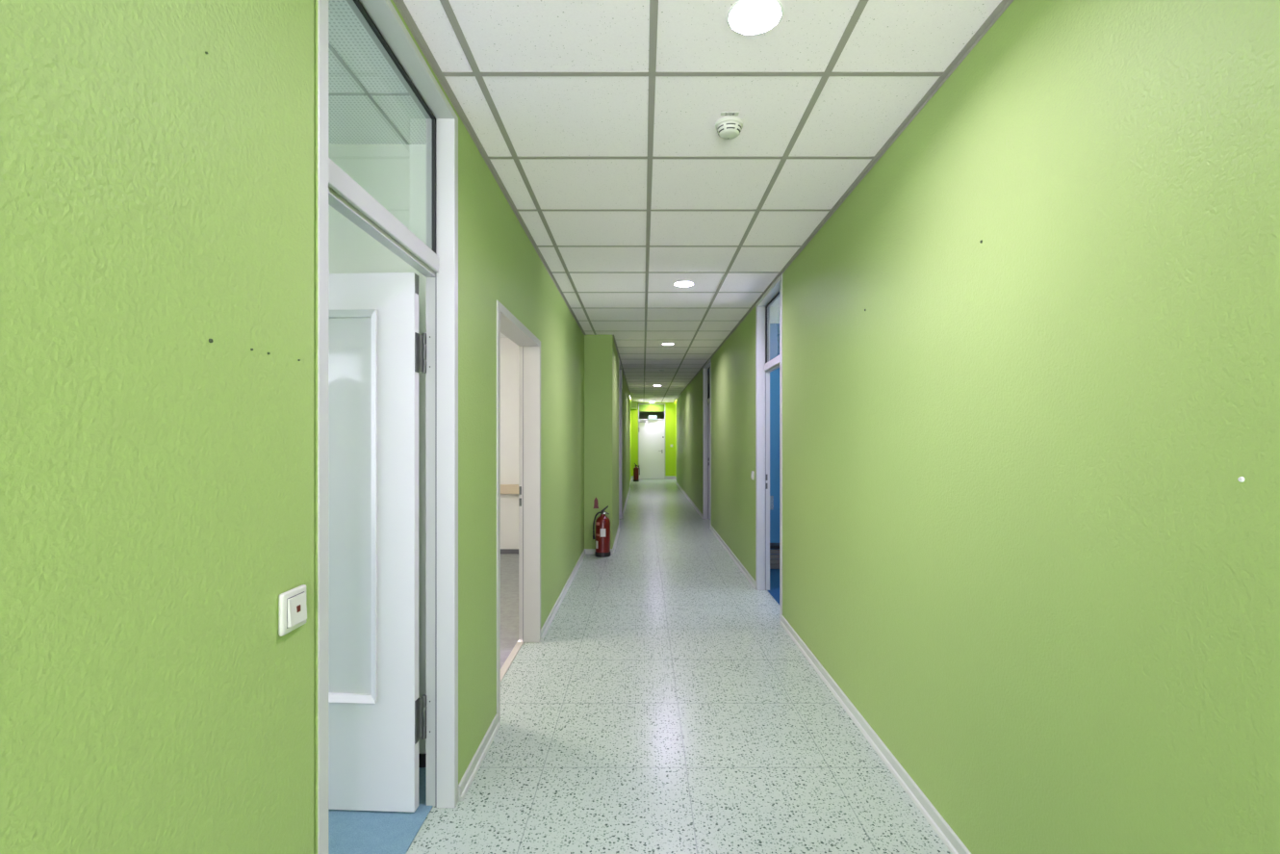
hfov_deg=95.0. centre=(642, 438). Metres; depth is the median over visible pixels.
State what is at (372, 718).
door
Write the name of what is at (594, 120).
ceiling
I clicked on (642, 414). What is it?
transom window
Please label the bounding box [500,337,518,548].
wall
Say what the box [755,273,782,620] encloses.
door frame
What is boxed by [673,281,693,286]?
recessed light
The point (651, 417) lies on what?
exit sign
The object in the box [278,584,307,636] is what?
light switch
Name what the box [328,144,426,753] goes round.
wall
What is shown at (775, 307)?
ceiling
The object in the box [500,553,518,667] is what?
floor
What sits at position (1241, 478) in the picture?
screw
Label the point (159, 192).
wall
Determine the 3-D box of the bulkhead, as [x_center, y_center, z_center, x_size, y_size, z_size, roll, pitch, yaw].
[-0.302,-1.170,19.750,0.205,0.300,0.600,0,0,0]
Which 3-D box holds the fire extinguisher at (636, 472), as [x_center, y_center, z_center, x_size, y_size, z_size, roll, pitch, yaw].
[-0.224,1.084,19.151,0.182,0.592,0.183,0,0,42]
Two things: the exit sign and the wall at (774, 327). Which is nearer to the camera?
the wall at (774, 327)
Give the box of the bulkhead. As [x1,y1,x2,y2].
[630,399,637,409]
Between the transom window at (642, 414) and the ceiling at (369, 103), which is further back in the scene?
the transom window at (642, 414)
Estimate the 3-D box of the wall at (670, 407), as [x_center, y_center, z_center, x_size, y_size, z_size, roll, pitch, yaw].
[0.350,0.030,19.195,1.800,2.700,1.990,0,0,0]
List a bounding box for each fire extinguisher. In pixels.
[592,505,610,557]
[633,462,639,481]
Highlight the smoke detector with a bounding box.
[715,116,743,139]
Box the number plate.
[720,112,739,115]
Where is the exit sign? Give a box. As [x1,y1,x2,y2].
[648,414,657,419]
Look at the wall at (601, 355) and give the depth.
7.05 m
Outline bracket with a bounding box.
[593,496,598,508]
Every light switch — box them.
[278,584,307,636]
[750,470,754,479]
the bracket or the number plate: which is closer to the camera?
the number plate
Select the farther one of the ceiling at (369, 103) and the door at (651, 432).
the door at (651, 432)
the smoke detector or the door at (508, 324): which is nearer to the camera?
the smoke detector
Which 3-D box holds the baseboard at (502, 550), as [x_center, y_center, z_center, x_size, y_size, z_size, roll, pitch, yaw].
[-2.525,1.353,7.053,3.350,0.055,0.015,0,0,0]
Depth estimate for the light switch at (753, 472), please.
5.52 m
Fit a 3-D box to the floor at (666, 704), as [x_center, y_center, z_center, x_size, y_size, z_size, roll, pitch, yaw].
[-0.100,1.409,8.725,10.200,0.063,22.650,0,0,0]
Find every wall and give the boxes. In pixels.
[0,0,584,853]
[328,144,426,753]
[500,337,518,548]
[584,334,631,548]
[631,399,676,476]
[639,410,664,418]
[676,0,1279,853]
[769,323,779,554]
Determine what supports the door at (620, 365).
in the wall at (601, 355)
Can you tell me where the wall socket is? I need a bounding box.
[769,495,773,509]
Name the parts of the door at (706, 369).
transom pane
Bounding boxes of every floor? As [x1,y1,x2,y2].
[328,479,951,853]
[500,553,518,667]
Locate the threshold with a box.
[500,640,523,681]
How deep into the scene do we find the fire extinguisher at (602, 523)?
6.87 m
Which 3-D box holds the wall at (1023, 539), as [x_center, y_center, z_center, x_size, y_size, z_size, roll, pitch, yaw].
[1.105,0.030,7.900,0.115,2.700,20.600,0,0,0]
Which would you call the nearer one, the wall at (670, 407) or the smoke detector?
the smoke detector
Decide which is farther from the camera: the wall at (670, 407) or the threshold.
the wall at (670, 407)
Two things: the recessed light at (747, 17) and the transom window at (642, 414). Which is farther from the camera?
the transom window at (642, 414)
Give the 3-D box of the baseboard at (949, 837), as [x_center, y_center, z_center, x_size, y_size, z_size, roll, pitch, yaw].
[0.204,1.325,8.825,1.821,0.110,22.450,0,0,0]
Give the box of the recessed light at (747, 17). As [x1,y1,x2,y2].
[726,0,783,35]
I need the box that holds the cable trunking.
[500,484,518,493]
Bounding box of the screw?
[1237,476,1244,482]
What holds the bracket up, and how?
attached to the wall at (601, 355)
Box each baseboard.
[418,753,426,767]
[458,476,971,853]
[500,548,518,553]
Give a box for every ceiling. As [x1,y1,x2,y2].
[328,0,426,144]
[392,0,1013,402]
[769,296,779,323]
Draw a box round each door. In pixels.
[317,0,458,853]
[496,300,540,721]
[618,358,621,524]
[638,403,665,479]
[702,358,711,524]
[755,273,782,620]
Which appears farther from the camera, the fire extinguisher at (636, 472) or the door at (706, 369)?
the fire extinguisher at (636, 472)

